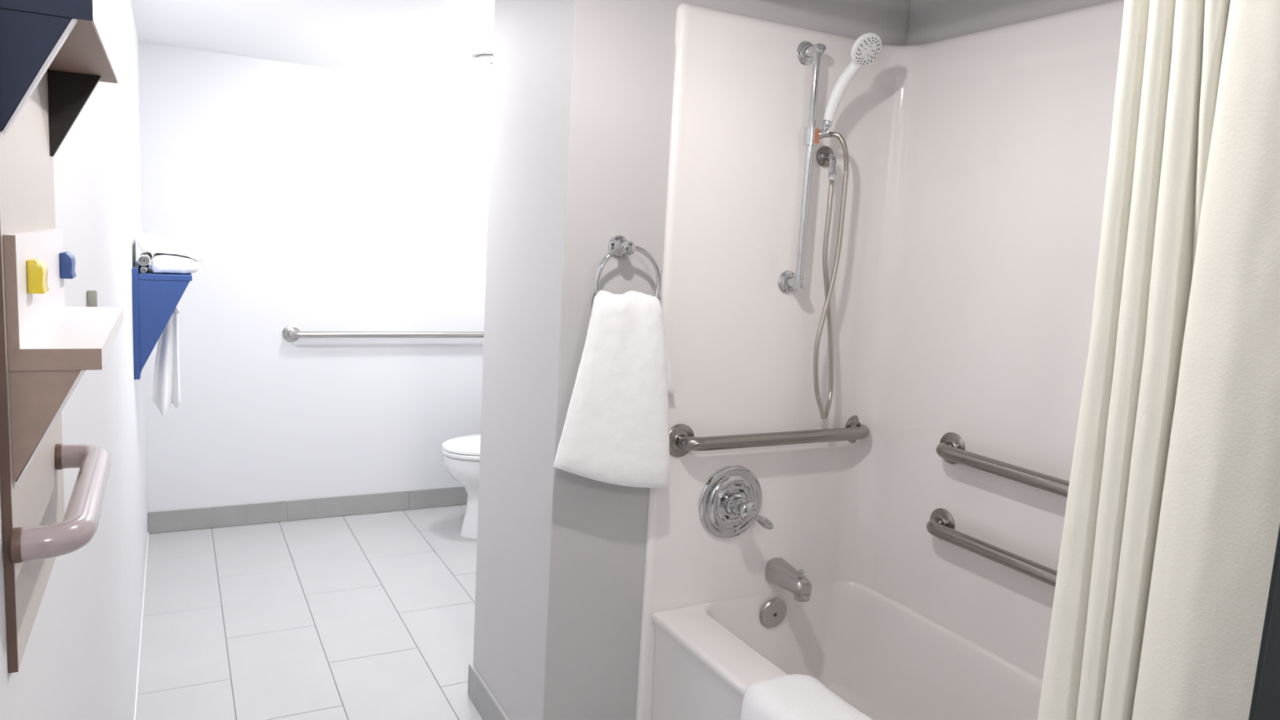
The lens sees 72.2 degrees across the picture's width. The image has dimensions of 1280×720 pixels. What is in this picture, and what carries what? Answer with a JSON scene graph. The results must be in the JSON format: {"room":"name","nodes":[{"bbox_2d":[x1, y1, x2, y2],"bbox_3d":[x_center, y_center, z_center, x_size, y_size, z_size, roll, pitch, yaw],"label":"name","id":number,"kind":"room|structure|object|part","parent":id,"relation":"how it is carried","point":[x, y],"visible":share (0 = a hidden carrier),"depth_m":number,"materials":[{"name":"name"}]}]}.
{"room":"bathroom","nodes":[
{"label":"bathroom","id":0,"kind":"room"},
{"bbox_2d":[0,0,147,719],"bbox_3d":[-0.832,0.215,1.217,0.100,2.315,6.438,-1,9,-28],"label":"wall","id":1,"kind":"structure","parent":0,"point":[79,661],"depth_m":1.62,"materials":[{"name":"paint"}]},
{"bbox_2d":[0,70,64,673],"bbox_3d":[-0.553,-0.069,0.797,0.006,0.579,0.352,-1,9,-28],"label":"wood wall panel","id":2,"kind":"object","parent":1,"relation":"attached to","point":[27,190],"visible":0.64,"depth_m":0.74,"materials":[{"name":"laminate"}]},
{"bbox_2d":[0,0,118,156],"bbox_3d":[-0.521,-0.243,0.804,0.060,0.106,0.360,-1,9,-28],"label":"wall shelf","id":3,"kind":"object","parent":2,"relation":"attached to","point":[67,39],"visible":1,"depth_m":0.65,"materials":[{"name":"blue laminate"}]},
{"bbox_2d":[10,443,111,563],"bbox_3d":[-0.524,0.122,0.810,0.053,0.028,0.311,-1,9,-28],"label":"grab rail","id":4,"kind":"object","parent":2,"relation":"attached to","point":[78,526],"visible":1,"depth_m":0.72,"materials":[{"name":"grey paint"}]},
{"bbox_2d":[3,228,123,484],"bbox_3d":[-0.534,-0.024,0.833,0.060,0.192,0.360,-1,9,-28],"label":"wall shelf","id":5,"kind":"object","parent":2,"relation":"attached to","point":[50,342],"visible":0.97,"depth_m":0.68,"materials":[{"name":"white laminate"}]},
{"bbox_2d":[26,257,48,293],"bbox_3d":[-0.494,-0.069,0.719,0.011,0.027,0.034,-1,9,-28],"label":"peg","id":6,"kind":"object","parent":5,"relation":"attached to","point":[37,268],"visible":1,"depth_m":0.70,"materials":[{"name":"yellow paint"}]},
{"bbox_2d":[59,251,75,279],"bbox_3d":[-0.604,-0.100,0.927,0.011,0.026,0.040,-1,9,-28],"label":"peg","id":7,"kind":"object","parent":5,"relation":"attached to","point":[67,260],"visible":1,"depth_m":0.91,"materials":[{"name":"blue plastic"}]},
{"bbox_2d":[86,289,97,306],"bbox_3d":[-0.847,-0.087,1.357,0.013,0.041,0.015,-1,9,-28],"label":"peg","id":8,"kind":"object","parent":1,"relation":"attached to","point":[91,295],"visible":0.56,"depth_m":1.35,"materials":[{"name":"beige metal"}]},
{"bbox_2d":[133,531,148,719],"bbox_3d":[-0.843,1.256,1.376,0.004,0.012,6.226,-1,9,-28],"label":"baseboard","id":9,"kind":"structure","parent":1,"relation":"attached to","point":[139,659],"depth_m":3.07,"materials":[{"name":"white"}]},
{"bbox_2d":[131,260,191,379],"bbox_3d":[-1.729,-0.163,3.186,0.174,0.367,0.620,-1,9,-28],"label":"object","id":10,"kind":"object","parent":1,"relation":"attached to","point":[155,296],"visible":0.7,"depth_m":2.90,"materials":[{"name":"laminate"}]},
{"bbox_2d":[140,264,148,272],"bbox_3d":[-1.713,-0.319,3.034,0.020,0.020,0.335,-1,9,-28],"label":"rolled washcloth","id":11,"kind":"object","parent":10,"relation":"on","point":[144,268],"visible":0.91,"depth_m":2.91,"materials":[{"name":"white fabric"}]},
{"bbox_2d":[137,252,151,265],"bbox_3d":[-1.709,-0.351,3.030,0.037,0.036,0.335,-1,9,-28],"label":"rolled washcloth","id":12,"kind":"object","parent":11,"relation":"on","point":[144,259],"visible":0.99,"depth_m":2.91,"materials":[{"name":"white fabric"}]},
{"bbox_2d":[151,253,199,273],"bbox_3d":[-1.640,-0.345,3.097,0.146,0.064,0.365,-1,9,-28],"label":"folded towel","id":13,"kind":"object","parent":10,"relation":"on","point":[161,263],"visible":0.87,"depth_m":2.94,"materials":[{"name":"white fabric"}]},
{"bbox_2d":[136,233,203,261],"bbox_3d":[-1.653,-0.398,3.087,0.201,0.082,0.355,-1,9,-28],"label":"folded towel","id":14,"kind":"object","parent":13,"relation":"on","point":[152,243],"visible":1,"depth_m":2.93,"materials":[{"name":"white fabric"}]},
{"bbox_2d":[172,307,180,315],"bbox_3d":[-1.739,-0.183,3.188,0.125,0.055,0.040,-1,9,-28],"label":"robe hook","id":15,"kind":"object","parent":10,"relation":"attached to","point":[177,310],"visible":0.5,"depth_m":3.20,"materials":[{"name":"white metal"}]},
{"bbox_2d":[151,306,180,416],"bbox_3d":[-1.740,0.004,3.219,0.092,0.403,0.052,-1,9,-28],"label":"hanging towel","id":16,"kind":"object","parent":15,"relation":"hanging from","point":[166,386],"visible":0.84,"depth_m":3.22,"materials":[{"name":"white fabric"}]},
{"bbox_2d":[135,504,483,719],"bbox_3d":[0.027,1.298,1.855,2.189,0.100,6.438,-1,9,-28],"label":"floor","id":17,"kind":"structure","parent":0,"point":[366,616],"depth_m":3.30,"materials":[{"name":"grey tile"}]},
{"bbox_2d":[441,434,480,538],"bbox_3d":[-0.627,0.473,4.394,0.731,0.780,0.444,-1,9,-28],"label":"toilet","id":18,"kind":"object","parent":17,"relation":"on","point":[461,455],"visible":0.22,"depth_m":4.21,"materials":[{"name":"white ceramic"}]},
{"bbox_3d":[-0.717,0.440,4.341,0.523,0.022,0.382,-1,9,-28],"label":"seat","id":19,"kind":"part","parent":18,"relation":"part of","materials":[{"name":"white plastic"}]},
{"bbox_3d":[-0.716,0.413,4.337,0.523,0.028,0.382,-1,9,-28],"label":"lid","id":20,"kind":"part","parent":18,"relation":"part of","materials":[{"name":"white plastic"}]},
{"bbox_2d":[652,581,1043,719],"bbox_3d":[0.681,1.028,1.927,0.713,0.488,1.491,-1,9,-28],"label":"bathtub","id":21,"kind":"object","parent":17,"relation":"on","point":[886,659],"visible":0.93,"depth_m":2.42,"materials":[{"name":"white ceramic"}]},
{"bbox_3d":[0.390,0.741,2.563,0.093,0.093,0.021,-1,9,-28],"label":"overflow plate","id":22,"kind":"part","parent":21,"relation":"part of","materials":[{"name":"silver metal"}]},
{"bbox_2d":[740,674,872,719],"bbox_3d":[0.444,0.888,1.773,0.214,0.264,0.585,-1,9,-28],"label":"towel","id":23,"kind":"object","parent":21,"relation":"on","point":[791,696],"visible":1,"depth_m":1.91,"materials":[{"name":"white fabric"}]},
{"bbox_2d":[635,0,1124,719],"bbox_3d":[0.720,0.246,1.814,0.753,2.070,1.524,-1,9,-28],"label":"tub surround","id":24,"kind":"object","parent":21,"relation":"on","point":[962,300],"visible":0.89,"depth_m":2.35,"materials":[{"name":"white plastic"}]},
{"bbox_2d":[698,466,773,538],"bbox_3d":[0.276,0.403,2.402,0.208,0.208,0.105,-1,9,-28],"label":"shower valve","id":25,"kind":"object","parent":24,"relation":"attached to","point":[730,502],"visible":1,"depth_m":2.41,"materials":[{"name":"silver metal"}]},
{"bbox_3d":[0.329,0.435,2.397,0.084,0.062,0.028,0,8,-22],"label":"lever","id":26,"kind":"part","parent":25,"relation":"part of","materials":[{"name":"silver metal"}]},
{"bbox_2d":[669,415,869,457],"bbox_3d":[0.393,0.215,2.453,0.705,0.090,0.072,-1,9,-28],"label":"grab bar","id":27,"kind":"object","parent":24,"relation":"attached to","point":[682,440],"visible":0.97,"depth_m":2.38,"materials":[{"name":"silver metal"}]},
{"bbox_2d":[764,557,812,602],"bbox_3d":[0.429,0.622,2.492,0.070,0.087,0.153,-1,9,-28],"label":"tub spout","id":28,"kind":"object","parent":24,"relation":"attached to","point":[778,571],"visible":1,"depth_m":2.47,"materials":[{"name":"silver metal"}]},
{"bbox_3d":[0.451,0.597,2.450,0.019,0.024,0.019,-1,9,-28],"label":"diverter knob","id":29,"kind":"part","parent":28,"relation":"part of","materials":[{"name":"silver metal"}]},
{"bbox_2d":[794,594,809,602],"bbox_3d":[0.452,0.661,2.449,0.044,0.024,0.044,-1,9,-28],"label":"outlet","id":30,"kind":"object","parent":28,"relation":"attached to","point":[798,597],"depth_m":2.43,"materials":[{"name":"silver metal"}]},
{"bbox_2d":[777,40,829,293],"bbox_3d":[0.450,-0.512,2.352,0.073,0.674,0.092,-1,9,-28],"label":"slide bar","id":31,"kind":"object","parent":24,"relation":"attached to","point":[807,53],"visible":1,"depth_m":2.33,"materials":[{"name":"silver metal"}]},
{"bbox_3d":[0.482,-0.599,2.324,0.040,0.032,0.026,4,8,3],"label":"slider arm","id":32,"kind":"part","parent":31,"relation":"part of","materials":[{"name":"silver metal"}]},
{"bbox_2d":[820,32,881,132],"bbox_3d":[0.538,-0.710,2.262,0.143,0.251,0.081,7,8,23],"label":"shower","id":33,"kind":"object","parent":31,"relation":"attached to","point":[866,48],"visible":1,"depth_m":2.25,"materials":[{"name":"white plastic"}]},
{"bbox_2d":[813,131,848,419],"bbox_3d":[0.516,-0.219,2.409,0.113,0.786,0.043,-1,9,-28],"label":"shower hose","id":34,"kind":"object","parent":33,"relation":"attached to","point":[828,288],"visible":1,"depth_m":2.40,"materials":[{"name":"silver metal"}]},
{"bbox_3d":[0.534,-0.710,2.282,0.107,0.178,0.033,9,10,37],"label":"handle","id":35,"kind":"part","parent":33,"relation":"part of","materials":[{"name":"white plastic"}]},
{"bbox_2d":[816,146,836,181],"bbox_3d":[0.525,-0.538,2.402,0.057,0.098,0.066,-1,9,-28],"label":"pipe elbow","id":36,"kind":"object","parent":24,"relation":"attached to","point":[825,157],"visible":1,"depth_m":2.40,"materials":[{"name":"silver metal"}]},
{"bbox_2d":[926,508,1057,586],"bbox_3d":[0.937,0.493,2.113,0.074,0.086,0.699,-1,9,-28],"label":"grab bar","id":37,"kind":"object","parent":24,"relation":"attached to","point":[941,525],"visible":0.59,"depth_m":2.19,"materials":[{"name":"silver metal"}]},
{"bbox_2d":[936,431,1069,497],"bbox_3d":[0.951,0.282,2.082,0.074,0.086,0.693,-1,9,-28],"label":"grab bar","id":38,"kind":"object","parent":24,"relation":"attached to","point":[951,447],"visible":0.49,"depth_m":2.16,"materials":[{"name":"silver metal"}]},
{"bbox_2d":[130,0,494,90],"bbox_3d":[0.158,-0.993,1.546,2.189,0.100,6.438,-1,9,-28],"label":"ceiling","id":39,"kind":"structure","parent":0,"point":[433,41],"depth_m":3.41,"materials":[{"name":"white paint"}]},
{"bbox_2d":[474,54,493,70],"bbox_3d":[-0.617,-1.257,3.725,0.168,0.046,0.168,-1,9,-28],"label":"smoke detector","id":40,"kind":"object","parent":39,"relation":"attached to","point":[486,61],"visible":0.41,"depth_m":3.68,"materials":[{"name":"white plastic"}]},
{"bbox_3d":[-0.617,-1.244,3.727,0.060,0.020,0.060,-1,9,-28],"label":"bulb","id":41,"kind":"part","parent":40,"relation":"part of","materials":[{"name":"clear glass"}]},
{"bbox_2d":[138,42,492,531],"bbox_3d":[-1.387,-0.255,4.473,1.989,2.315,0.100,-1,9,-28],"label":"wall","id":42,"kind":"structure","parent":0,"point":[311,198],"depth_m":4.28,"materials":[{"name":"paint"}]},
{"bbox_2d":[147,486,467,533],"bbox_3d":[-1.418,0.748,4.559,1.986,0.104,0.011,-1,9,-28],"label":"baseboard","id":43,"kind":"structure","parent":42,"relation":"attached to","point":[168,521],"depth_m":4.40,"materials":[{"name":"grey"}]},
{"bbox_2d":[282,324,484,342],"bbox_3d":[-1.209,-0.132,4.490,1.150,0.082,0.072,-1,9,-28],"label":"grab bar","id":44,"kind":"object","parent":42,"relation":"attached to","point":[291,333],"visible":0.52,"depth_m":4.39,"materials":[{"name":"grey metal"}]},
{"bbox_2d":[473,0,910,719],"bbox_3d":[0.115,0.023,2.669,1.036,2.215,0.595,-1,9,-28],"label":"wall partition","id":45,"kind":"structure","parent":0,"point":[583,90],"depth_m":2.28,"materials":[{"name":"paint"}]},
{"bbox_2d":[467,663,508,719],"bbox_3d":[-0.409,1.073,2.569,0.011,0.104,0.605,-1,9,-28],"label":"baseboard","id":46,"kind":"structure","parent":45,"relation":"attached to","point":[481,696],"depth_m":2.70,"materials":[{"name":"grey"}]},
{"bbox_2d":[595,235,662,298],"bbox_3d":[-0.038,-0.204,2.166,0.183,0.205,0.074,-1,9,-28],"label":"towel ring","id":47,"kind":"object","parent":45,"relation":"attached to","point":[619,246],"visible":0.76,"depth_m":2.14,"materials":[{"name":"silver metal"}]},
{"bbox_2d":[553,289,675,488],"bbox_3d":[-0.050,0.078,2.165,0.353,0.498,0.086,-1,9,-28],"label":"hand towel","id":48,"kind":"object","parent":47,"relation":"hanging from","point":[615,431],"visible":1,"depth_m":2.13,"materials":[{"name":"white fabric"}]},
{"bbox_2d":[906,0,1116,45],"bbox_3d":[0.487,0.026,3.179,0.100,2.315,4.188,-1,9,-28],"label":"wall","id":49,"kind":"structure","parent":0,"point":[929,20],"depth_m":2.32,"materials":[{"name":"paint"}]},
{"bbox_3d":[1.643,0.496,0.186,0.882,2.315,2.250,-1,9,-28],"label":"wall","id":50,"kind":"structure","parent":0,"visible":0},
{"bbox_2d":[1248,524,1279,719],"bbox_3d":[0.730,0.363,0.916,0.040,2.080,0.153,-1,9,-28],"label":"trim","id":51,"kind":"structure","parent":50,"relation":"attached to","point":[1265,700],"depth_m":0.96,"materials":[{"name":"black"}]},
{"bbox_3d":[0.462,-0.833,1.498,0.060,0.060,1.522,-1,9,-28],"label":"curtain rod","id":52,"kind":"object","parent":50,"relation":"attached to","visible":0},
{"bbox_2d":[1037,0,1279,719],"bbox_3d":[0.676,0.217,1.124,0.072,1.988,0.287,-1,9,-28],"label":"shower curtain","id":53,"kind":"object","parent":52,"relation":"hanging from","point":[1171,523],"visible":1,"depth_m":1.08,"materials":[{"name":"white fabric"}]}
]}

